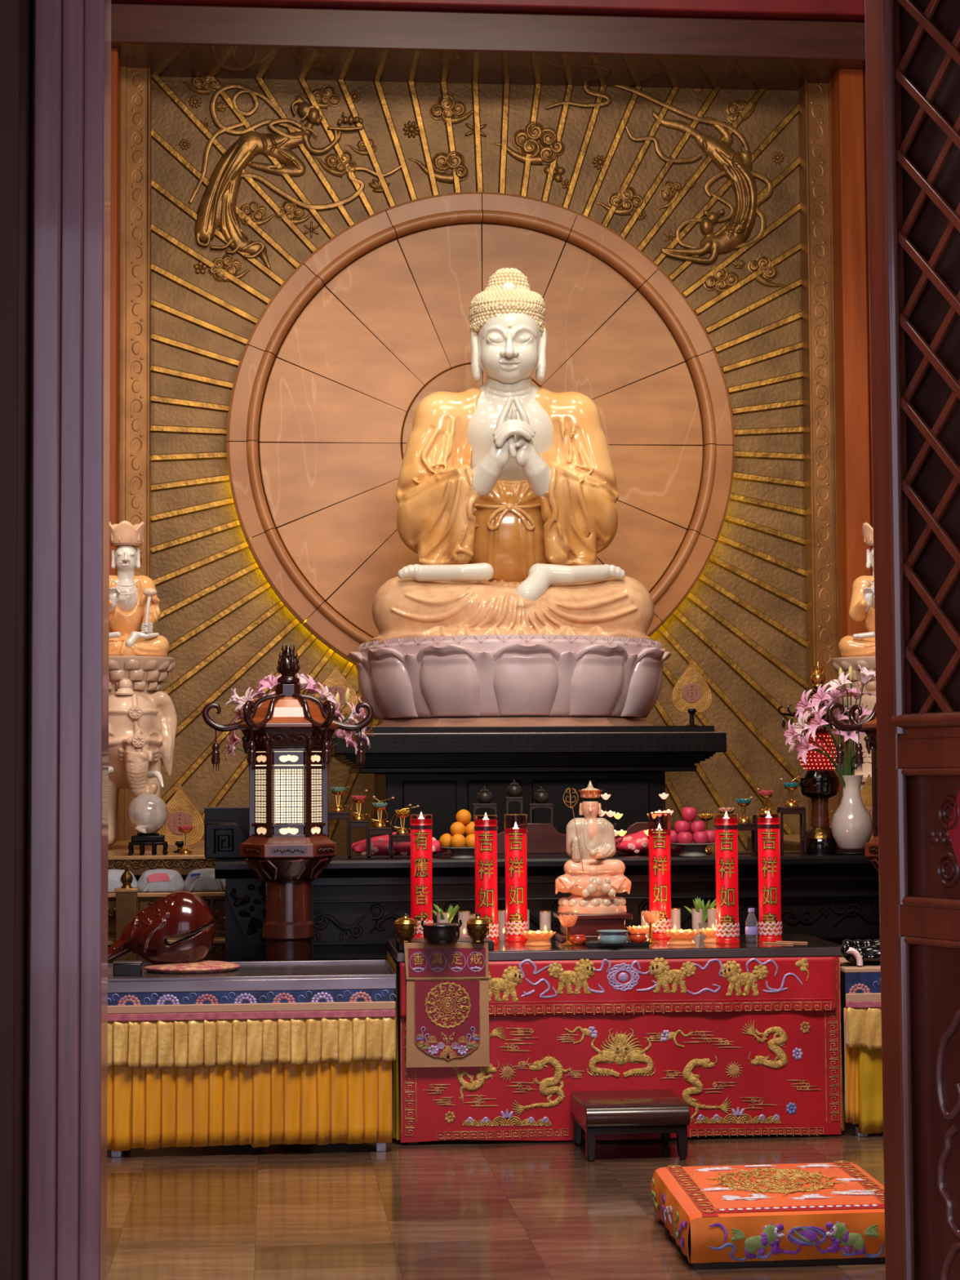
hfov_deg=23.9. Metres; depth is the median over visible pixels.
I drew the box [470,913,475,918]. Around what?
glass tumbler
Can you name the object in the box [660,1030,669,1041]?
flower
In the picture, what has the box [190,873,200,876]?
print
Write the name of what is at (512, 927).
print
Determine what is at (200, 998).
flower
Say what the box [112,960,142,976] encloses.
box
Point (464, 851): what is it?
dish
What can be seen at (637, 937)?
pot
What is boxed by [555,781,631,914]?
statue
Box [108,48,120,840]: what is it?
trim
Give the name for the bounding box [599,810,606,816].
cup
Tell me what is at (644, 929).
bowl
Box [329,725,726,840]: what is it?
stand
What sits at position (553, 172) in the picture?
flower
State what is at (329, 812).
shelf
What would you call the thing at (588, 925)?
plinth
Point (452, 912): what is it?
potted plant
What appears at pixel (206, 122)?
flower
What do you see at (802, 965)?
flower
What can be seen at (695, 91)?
flower
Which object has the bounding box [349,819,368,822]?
shelf
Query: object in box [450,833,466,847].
orange
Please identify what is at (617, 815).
cup
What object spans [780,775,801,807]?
lamp
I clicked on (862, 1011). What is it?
side table
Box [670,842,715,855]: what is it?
dish
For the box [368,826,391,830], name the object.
shelf
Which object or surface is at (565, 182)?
flower
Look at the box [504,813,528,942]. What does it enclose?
candle
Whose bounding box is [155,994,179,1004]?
flower
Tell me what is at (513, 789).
lidded jar
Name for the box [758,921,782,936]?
print
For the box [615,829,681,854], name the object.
cushion
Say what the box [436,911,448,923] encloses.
glass tumbler
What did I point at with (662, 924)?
print
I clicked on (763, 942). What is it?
incense stick
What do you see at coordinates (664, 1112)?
stool
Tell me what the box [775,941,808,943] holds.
incense stick
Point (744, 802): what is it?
lamp
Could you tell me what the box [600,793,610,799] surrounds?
cup
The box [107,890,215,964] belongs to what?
fish
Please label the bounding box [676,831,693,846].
fruit
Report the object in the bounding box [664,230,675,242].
flower
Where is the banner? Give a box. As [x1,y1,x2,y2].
[404,942,489,1067]
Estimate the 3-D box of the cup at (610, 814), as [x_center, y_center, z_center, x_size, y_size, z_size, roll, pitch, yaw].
[0.625,0.833,10.863,0.049,0.032,0.049,0,-3,-5]
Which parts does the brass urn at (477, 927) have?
lid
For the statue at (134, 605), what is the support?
on the lotus throne at (146, 673)
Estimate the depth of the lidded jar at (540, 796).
11.38 m
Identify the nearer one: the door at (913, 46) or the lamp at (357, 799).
the door at (913, 46)
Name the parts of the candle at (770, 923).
glass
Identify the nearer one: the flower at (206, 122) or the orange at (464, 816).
the orange at (464, 816)
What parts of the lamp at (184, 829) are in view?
stem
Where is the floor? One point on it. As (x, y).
(451, 1209)
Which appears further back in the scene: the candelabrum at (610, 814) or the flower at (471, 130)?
the flower at (471, 130)
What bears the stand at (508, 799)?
on the altar table at (357, 903)
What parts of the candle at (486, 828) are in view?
glass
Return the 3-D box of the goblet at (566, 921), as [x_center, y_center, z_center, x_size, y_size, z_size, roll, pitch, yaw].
[0.379,1.246,9.749,0.080,0.131,0.080,-1,-4,17]
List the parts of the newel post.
post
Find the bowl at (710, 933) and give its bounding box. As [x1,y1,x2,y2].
[698,927,716,942]
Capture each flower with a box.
[117,995,141,1005]
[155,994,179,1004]
[178,138,191,150]
[188,95,201,108]
[193,262,207,274]
[195,993,218,1004]
[200,117,211,128]
[215,101,227,111]
[234,993,257,1003]
[272,992,295,1003]
[303,221,319,238]
[311,991,333,1002]
[349,90,361,102]
[349,991,372,1001]
[368,178,390,192]
[402,120,418,137]
[444,1111,455,1123]
[464,123,486,137]
[543,162,565,182]
[561,178,569,188]
[588,1026,597,1037]
[592,155,605,169]
[637,211,646,220]
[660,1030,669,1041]
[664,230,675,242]
[684,177,696,188]
[692,88,703,93]
[732,258,745,268]
[771,151,784,164]
[786,1102,796,1114]
[792,1048,803,1059]
[795,958,808,981]
[800,1021,810,1033]
[848,983,870,993]
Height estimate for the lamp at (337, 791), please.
0.119 m
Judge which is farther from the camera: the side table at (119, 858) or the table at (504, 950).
the side table at (119, 858)
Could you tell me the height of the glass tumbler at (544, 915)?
0.120 m
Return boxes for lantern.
[201,644,374,961]
[826,702,879,872]
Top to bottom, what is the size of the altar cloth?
0.752 m
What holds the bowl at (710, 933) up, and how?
on the table at (504, 950)
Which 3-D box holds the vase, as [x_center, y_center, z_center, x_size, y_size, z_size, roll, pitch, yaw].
[1.801,0.835,10.982,0.203,0.360,0.203,0,-3,-5]
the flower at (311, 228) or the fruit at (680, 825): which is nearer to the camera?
the fruit at (680, 825)
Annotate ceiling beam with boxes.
[111,3,865,90]
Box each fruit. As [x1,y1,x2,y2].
[670,829,678,843]
[674,820,689,834]
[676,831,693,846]
[681,805,697,821]
[689,819,705,834]
[693,830,708,843]
[704,829,715,843]
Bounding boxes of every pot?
[569,934,586,945]
[629,932,647,942]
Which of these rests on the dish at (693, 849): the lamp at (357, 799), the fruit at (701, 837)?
the fruit at (701, 837)
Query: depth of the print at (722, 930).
9.75 m
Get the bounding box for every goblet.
[558,914,577,945]
[640,910,660,943]
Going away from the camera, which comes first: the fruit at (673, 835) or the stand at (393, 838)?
the stand at (393, 838)
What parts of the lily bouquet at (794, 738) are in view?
stem, stem, stem, stem, stem, stem, stem, stem, stem, stem, stem, stem, stem, stem, stem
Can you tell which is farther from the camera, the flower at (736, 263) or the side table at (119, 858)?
the flower at (736, 263)
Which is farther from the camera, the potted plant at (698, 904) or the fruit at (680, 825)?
the fruit at (680, 825)
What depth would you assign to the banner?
9.36 m
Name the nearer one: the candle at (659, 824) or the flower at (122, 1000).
the flower at (122, 1000)
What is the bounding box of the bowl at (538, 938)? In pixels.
[520,929,555,946]
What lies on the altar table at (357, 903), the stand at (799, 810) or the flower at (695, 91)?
the stand at (799, 810)
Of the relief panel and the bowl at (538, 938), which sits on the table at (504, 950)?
the bowl at (538, 938)
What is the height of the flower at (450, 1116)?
0.050 m
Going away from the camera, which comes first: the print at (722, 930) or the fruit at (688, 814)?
the print at (722, 930)
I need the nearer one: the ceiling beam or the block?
the block
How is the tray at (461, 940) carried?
on the table at (504, 950)
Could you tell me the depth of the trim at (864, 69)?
15.15 m
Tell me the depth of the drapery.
9.93 m
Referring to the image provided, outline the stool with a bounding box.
[569,1089,690,1161]
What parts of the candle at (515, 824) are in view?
glass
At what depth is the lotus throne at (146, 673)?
12.68 m
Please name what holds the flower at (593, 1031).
on the altar cloth
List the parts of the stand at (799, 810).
rail, leg, leg, leg, leg, leg, rail, leg, leg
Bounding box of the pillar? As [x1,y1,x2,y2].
[830,69,871,797]
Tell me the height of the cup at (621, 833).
0.032 m
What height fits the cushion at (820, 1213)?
0.187 m
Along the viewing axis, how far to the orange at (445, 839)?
10.84 m
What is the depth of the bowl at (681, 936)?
9.73 m
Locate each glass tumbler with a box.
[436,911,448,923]
[457,911,470,937]
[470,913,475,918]
[497,909,506,940]
[527,908,529,931]
[539,910,551,931]
[640,911,648,936]
[671,907,680,929]
[691,907,703,936]
[706,906,715,928]
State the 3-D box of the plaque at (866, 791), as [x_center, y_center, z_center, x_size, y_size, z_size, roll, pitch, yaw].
[2.175,0.949,12.669,0.300,0.403,0.074,0,-3,-5]
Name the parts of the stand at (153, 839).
leg, leg, leg, leg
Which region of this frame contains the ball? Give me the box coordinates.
[127,793,168,833]
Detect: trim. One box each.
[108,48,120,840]
[111,0,865,22]
[118,66,151,840]
[797,81,841,828]
[863,67,873,575]
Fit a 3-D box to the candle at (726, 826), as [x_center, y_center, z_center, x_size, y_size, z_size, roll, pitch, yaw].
[1.068,1.025,9.809,0.105,0.570,0.104,-1,-3,6]
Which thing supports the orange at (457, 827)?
on the orange at (458, 840)
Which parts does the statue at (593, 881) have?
crown, crown, cloud seat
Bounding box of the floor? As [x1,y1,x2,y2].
[106,1088,885,1279]
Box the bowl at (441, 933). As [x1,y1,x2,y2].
[420,919,462,945]
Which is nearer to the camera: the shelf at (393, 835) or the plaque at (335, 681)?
the shelf at (393, 835)
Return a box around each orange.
[439,832,452,847]
[449,821,465,835]
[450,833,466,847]
[455,808,471,824]
[464,821,475,835]
[465,834,475,847]
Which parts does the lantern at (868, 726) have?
cornice, plinth moulding, lamp shade, post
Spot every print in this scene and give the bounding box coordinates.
[147,872,170,881]
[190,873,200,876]
[416,920,433,933]
[486,923,498,937]
[504,920,528,935]
[652,918,672,933]
[715,923,739,937]
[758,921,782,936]
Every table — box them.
[106,959,396,1157]
[107,840,225,963]
[214,850,879,1096]
[386,929,847,1143]
[839,957,883,1136]
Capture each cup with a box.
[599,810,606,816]
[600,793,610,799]
[605,810,615,817]
[613,813,622,818]
[614,830,618,836]
[618,829,626,835]
[658,792,668,799]
[663,809,673,814]
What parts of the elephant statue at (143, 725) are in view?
head knob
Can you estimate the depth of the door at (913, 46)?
5.51 m
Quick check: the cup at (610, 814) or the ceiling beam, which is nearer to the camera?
the cup at (610, 814)
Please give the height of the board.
0.153 m
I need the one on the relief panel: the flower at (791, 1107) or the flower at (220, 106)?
the flower at (220, 106)
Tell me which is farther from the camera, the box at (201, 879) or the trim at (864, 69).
the trim at (864, 69)
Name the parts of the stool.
leg, leg, seat, leg, leg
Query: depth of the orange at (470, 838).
10.84 m
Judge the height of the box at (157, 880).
0.116 m
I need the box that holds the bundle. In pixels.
[841,938,879,964]
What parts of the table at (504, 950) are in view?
leg, celadon burner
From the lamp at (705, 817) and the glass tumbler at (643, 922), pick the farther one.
the lamp at (705, 817)
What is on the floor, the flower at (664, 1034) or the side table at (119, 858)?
the side table at (119, 858)
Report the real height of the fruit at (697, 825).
0.073 m
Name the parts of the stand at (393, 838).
rail, leg, leg, leg, rail, leg, leg, rail, leg, leg, rail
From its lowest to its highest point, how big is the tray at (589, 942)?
0.025 m
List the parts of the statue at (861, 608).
crown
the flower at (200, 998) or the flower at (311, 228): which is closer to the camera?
the flower at (200, 998)
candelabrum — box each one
[599,793,626,857]
[643,792,674,856]
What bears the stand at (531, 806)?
on the altar table at (357, 903)
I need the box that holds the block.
[204,806,249,858]
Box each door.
[0,0,111,1279]
[864,0,959,1279]
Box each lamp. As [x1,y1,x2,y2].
[177,825,195,854]
[329,786,347,812]
[350,789,368,820]
[368,795,394,827]
[391,804,419,835]
[697,813,715,853]
[718,806,735,813]
[735,796,753,823]
[756,787,775,813]
[777,662,848,853]
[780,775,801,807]
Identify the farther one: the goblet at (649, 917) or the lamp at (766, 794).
the lamp at (766, 794)
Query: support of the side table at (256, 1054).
on the floor
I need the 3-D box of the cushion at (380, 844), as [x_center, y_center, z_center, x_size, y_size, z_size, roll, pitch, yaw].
[-0.393,0.992,11.021,0.456,0.122,0.302,0,-3,-5]
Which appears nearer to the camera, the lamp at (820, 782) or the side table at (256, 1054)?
the side table at (256, 1054)
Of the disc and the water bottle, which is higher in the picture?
the disc
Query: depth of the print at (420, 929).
10.07 m
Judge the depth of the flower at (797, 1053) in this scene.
9.52 m
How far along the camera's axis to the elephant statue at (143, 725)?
12.63 m
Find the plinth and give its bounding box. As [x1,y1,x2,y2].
[553,911,631,942]
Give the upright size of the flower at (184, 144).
0.080 m
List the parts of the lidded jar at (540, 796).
lid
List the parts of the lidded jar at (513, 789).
lid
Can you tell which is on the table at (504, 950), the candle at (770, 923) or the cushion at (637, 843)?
the candle at (770, 923)
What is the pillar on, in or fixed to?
on the floor
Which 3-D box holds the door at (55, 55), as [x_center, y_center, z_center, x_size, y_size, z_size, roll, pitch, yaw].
[-0.979,-0.038,5.118,0.250,3.750,0.450,0,-3,-5]
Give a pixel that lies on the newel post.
(126, 895)
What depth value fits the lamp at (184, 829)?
12.04 m
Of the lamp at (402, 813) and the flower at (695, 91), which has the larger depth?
the flower at (695, 91)
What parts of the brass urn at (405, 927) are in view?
lid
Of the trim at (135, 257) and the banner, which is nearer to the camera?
the banner
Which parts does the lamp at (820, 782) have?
lamp shade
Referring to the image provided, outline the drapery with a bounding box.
[555,858,631,896]
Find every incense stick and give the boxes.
[763,942,793,944]
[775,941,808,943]
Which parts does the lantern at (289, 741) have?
post, rail, rail, rail, rail, post, finial seat, cornice, rail, plinth moulding, lamp shade, rail, rail, rail, post, rail, rail, rail, rail, post, tassel cord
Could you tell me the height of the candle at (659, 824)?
0.557 m
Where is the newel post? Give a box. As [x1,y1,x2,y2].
[114,868,138,960]
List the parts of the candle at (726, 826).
glass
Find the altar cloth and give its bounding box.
[400,956,841,1142]
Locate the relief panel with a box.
[150,75,808,854]
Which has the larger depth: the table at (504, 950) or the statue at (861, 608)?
the statue at (861, 608)
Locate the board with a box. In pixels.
[433,822,680,854]
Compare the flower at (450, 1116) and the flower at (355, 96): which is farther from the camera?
the flower at (355, 96)
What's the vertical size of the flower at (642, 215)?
0.080 m
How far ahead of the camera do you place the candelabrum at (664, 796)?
10.92 m
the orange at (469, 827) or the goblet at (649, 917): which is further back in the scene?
the orange at (469, 827)
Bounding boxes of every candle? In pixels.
[409,812,433,937]
[474,813,498,944]
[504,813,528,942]
[647,813,672,939]
[714,810,739,944]
[756,810,782,942]
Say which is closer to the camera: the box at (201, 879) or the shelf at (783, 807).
the shelf at (783, 807)
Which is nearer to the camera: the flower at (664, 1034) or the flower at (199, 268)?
the flower at (664, 1034)
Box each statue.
[108,520,169,657]
[108,677,177,846]
[369,267,653,644]
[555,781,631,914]
[838,522,875,657]
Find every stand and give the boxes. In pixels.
[128,832,168,855]
[327,811,410,858]
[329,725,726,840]
[471,803,497,822]
[504,796,523,813]
[528,803,553,826]
[737,806,806,855]
[835,849,865,854]
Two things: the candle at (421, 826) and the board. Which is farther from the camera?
the board
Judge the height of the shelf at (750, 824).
0.010 m
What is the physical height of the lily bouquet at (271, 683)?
0.567 m
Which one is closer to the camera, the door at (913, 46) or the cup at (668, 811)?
the door at (913, 46)
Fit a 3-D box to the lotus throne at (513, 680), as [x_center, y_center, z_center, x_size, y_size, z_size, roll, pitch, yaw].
[0.178,0.274,13.280,1.892,0.505,1.892,0,-3,-5]
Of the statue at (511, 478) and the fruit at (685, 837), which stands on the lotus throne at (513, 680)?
the statue at (511, 478)
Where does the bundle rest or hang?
on the side table at (862, 1011)
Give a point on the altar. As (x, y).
(791, 842)
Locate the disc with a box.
[226,191,734,665]
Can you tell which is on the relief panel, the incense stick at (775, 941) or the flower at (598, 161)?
the flower at (598, 161)
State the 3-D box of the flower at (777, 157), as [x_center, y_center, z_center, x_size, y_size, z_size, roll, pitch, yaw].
[2.058,-3.333,15.675,0.090,0.088,0.027,0,-3,-5]
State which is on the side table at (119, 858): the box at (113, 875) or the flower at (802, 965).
the box at (113, 875)
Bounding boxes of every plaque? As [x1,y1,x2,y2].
[155,783,204,853]
[314,664,358,728]
[671,658,711,725]
[860,773,874,839]
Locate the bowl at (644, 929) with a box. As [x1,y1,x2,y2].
[626,925,648,940]
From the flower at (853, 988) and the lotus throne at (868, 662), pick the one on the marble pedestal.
the lotus throne at (868, 662)
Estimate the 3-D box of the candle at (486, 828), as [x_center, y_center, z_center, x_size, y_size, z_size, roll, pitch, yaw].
[0.027,1.034,9.859,0.105,0.570,0.104,0,-3,0]
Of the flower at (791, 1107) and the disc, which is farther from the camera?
the disc
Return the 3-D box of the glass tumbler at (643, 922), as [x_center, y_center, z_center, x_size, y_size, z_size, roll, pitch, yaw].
[0.753,1.281,10.245,0.054,0.114,0.054,0,-3,-5]
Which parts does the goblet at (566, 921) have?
stem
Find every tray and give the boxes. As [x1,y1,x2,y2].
[395,937,493,951]
[583,937,648,946]
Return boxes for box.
[107,869,137,892]
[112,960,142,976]
[137,868,184,892]
[183,868,226,891]
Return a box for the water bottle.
[745,907,758,942]
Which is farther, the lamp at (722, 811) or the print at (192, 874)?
the print at (192, 874)
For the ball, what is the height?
0.215 m
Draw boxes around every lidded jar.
[476,786,493,803]
[506,779,521,796]
[533,786,549,803]
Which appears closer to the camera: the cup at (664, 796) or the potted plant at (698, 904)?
the potted plant at (698, 904)
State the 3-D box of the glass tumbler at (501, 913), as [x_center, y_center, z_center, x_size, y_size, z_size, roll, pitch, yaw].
[0.106,1.264,10.053,0.054,0.134,0.054,0,-3,-5]
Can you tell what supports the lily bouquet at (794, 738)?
in the vase
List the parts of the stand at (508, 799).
leg, leg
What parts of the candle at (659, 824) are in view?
glass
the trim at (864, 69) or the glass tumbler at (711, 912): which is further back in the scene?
the trim at (864, 69)
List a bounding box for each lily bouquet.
[221,673,373,759]
[782,664,875,787]
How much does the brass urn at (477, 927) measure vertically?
0.125 m
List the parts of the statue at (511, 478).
sash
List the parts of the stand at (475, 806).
leg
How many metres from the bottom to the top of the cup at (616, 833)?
0.032 m
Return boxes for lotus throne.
[108,655,175,693]
[346,634,671,727]
[830,656,875,696]
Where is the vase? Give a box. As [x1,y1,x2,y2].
[831,775,872,849]
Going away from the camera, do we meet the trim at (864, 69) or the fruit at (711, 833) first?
the fruit at (711, 833)
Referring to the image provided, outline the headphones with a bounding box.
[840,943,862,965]
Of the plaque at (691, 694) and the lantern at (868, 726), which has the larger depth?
the plaque at (691, 694)
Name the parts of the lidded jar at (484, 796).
lid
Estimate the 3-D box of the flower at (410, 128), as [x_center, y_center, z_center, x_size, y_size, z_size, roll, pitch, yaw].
[-0.466,-3.478,15.448,0.123,0.120,0.037,0,-3,-5]
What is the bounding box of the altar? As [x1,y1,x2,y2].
[746,834,865,850]
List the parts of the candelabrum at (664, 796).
stem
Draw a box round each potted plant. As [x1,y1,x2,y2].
[432,903,459,923]
[684,897,715,936]
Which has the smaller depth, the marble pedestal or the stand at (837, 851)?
the stand at (837, 851)
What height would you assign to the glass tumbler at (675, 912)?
0.130 m
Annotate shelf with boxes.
[328,811,349,813]
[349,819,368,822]
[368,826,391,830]
[391,834,410,836]
[737,822,756,825]
[777,806,805,808]
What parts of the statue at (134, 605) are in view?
crown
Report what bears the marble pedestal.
on the altar
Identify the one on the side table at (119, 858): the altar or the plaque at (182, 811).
the plaque at (182, 811)
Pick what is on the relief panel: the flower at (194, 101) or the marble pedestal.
the flower at (194, 101)
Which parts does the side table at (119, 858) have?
panel frame, panel frame, panel frame, panel frame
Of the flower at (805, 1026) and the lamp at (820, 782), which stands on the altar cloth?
the flower at (805, 1026)
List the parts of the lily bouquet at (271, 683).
stem, stem, stem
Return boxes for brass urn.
[393,912,417,943]
[466,912,489,943]
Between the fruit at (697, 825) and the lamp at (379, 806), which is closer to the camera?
the lamp at (379, 806)
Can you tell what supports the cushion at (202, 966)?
on the side table at (256, 1054)
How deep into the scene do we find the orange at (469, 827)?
10.86 m
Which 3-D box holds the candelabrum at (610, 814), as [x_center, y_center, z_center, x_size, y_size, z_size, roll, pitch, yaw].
[0.627,0.886,10.870,0.151,0.303,0.100,0,-3,-5]
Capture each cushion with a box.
[142,960,239,973]
[351,831,447,856]
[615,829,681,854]
[650,1160,884,1268]
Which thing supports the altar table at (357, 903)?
on the floor
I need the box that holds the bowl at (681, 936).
[662,928,700,945]
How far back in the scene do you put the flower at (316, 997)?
9.19 m
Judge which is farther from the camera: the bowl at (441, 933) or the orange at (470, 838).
the orange at (470, 838)
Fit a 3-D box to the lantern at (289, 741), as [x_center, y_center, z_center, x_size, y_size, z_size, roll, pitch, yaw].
[-0.850,1.114,10.076,0.668,2.191,0.766,2,-4,-35]
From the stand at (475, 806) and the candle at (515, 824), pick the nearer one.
the candle at (515, 824)
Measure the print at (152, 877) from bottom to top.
0.046 m
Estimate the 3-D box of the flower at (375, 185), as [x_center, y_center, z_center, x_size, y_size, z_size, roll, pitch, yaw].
[-0.684,-3.090,15.404,0.149,0.104,0.030,0,-3,-5]
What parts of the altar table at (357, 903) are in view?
carved leg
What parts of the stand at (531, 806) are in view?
leg, leg, leg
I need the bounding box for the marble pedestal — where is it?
[839,696,875,790]
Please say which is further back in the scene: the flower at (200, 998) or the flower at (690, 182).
the flower at (690, 182)
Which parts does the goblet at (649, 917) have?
stem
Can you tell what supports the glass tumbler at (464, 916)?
on the table at (504, 950)
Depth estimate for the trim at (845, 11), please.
14.84 m
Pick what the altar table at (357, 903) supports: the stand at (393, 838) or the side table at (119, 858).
the stand at (393, 838)
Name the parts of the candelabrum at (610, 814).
stem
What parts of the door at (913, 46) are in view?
moulding, moulding, moulding, moulding, rail, lattice rail, rail, moulding, moulding, moulding, panel, panel, cloud moulding, cloud moulding, cloud moulding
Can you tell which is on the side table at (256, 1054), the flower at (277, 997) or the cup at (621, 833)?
the flower at (277, 997)
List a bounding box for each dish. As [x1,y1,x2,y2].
[440,845,475,857]
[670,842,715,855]
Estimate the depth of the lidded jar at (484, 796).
11.36 m
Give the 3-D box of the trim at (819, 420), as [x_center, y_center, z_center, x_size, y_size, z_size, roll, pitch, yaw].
[2.337,-0.810,15.495,0.220,6.475,0.320,0,-3,-5]
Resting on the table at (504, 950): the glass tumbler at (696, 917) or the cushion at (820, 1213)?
the glass tumbler at (696, 917)
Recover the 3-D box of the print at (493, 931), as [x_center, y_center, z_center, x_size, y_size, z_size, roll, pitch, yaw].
[0.028,1.260,9.825,0.105,0.061,0.063,0,-3,0]
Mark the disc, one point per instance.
(332, 375)
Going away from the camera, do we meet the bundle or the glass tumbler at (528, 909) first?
the bundle
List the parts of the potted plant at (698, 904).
pot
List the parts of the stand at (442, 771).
panel, panel, moulding, moulding, moulding, moulding, moulding, moulding, moulding, panel, panel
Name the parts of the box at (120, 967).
lid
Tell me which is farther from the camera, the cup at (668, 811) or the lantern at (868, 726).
the cup at (668, 811)
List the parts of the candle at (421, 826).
glass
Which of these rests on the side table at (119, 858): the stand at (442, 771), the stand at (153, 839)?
the stand at (153, 839)
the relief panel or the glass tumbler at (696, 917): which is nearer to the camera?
the glass tumbler at (696, 917)

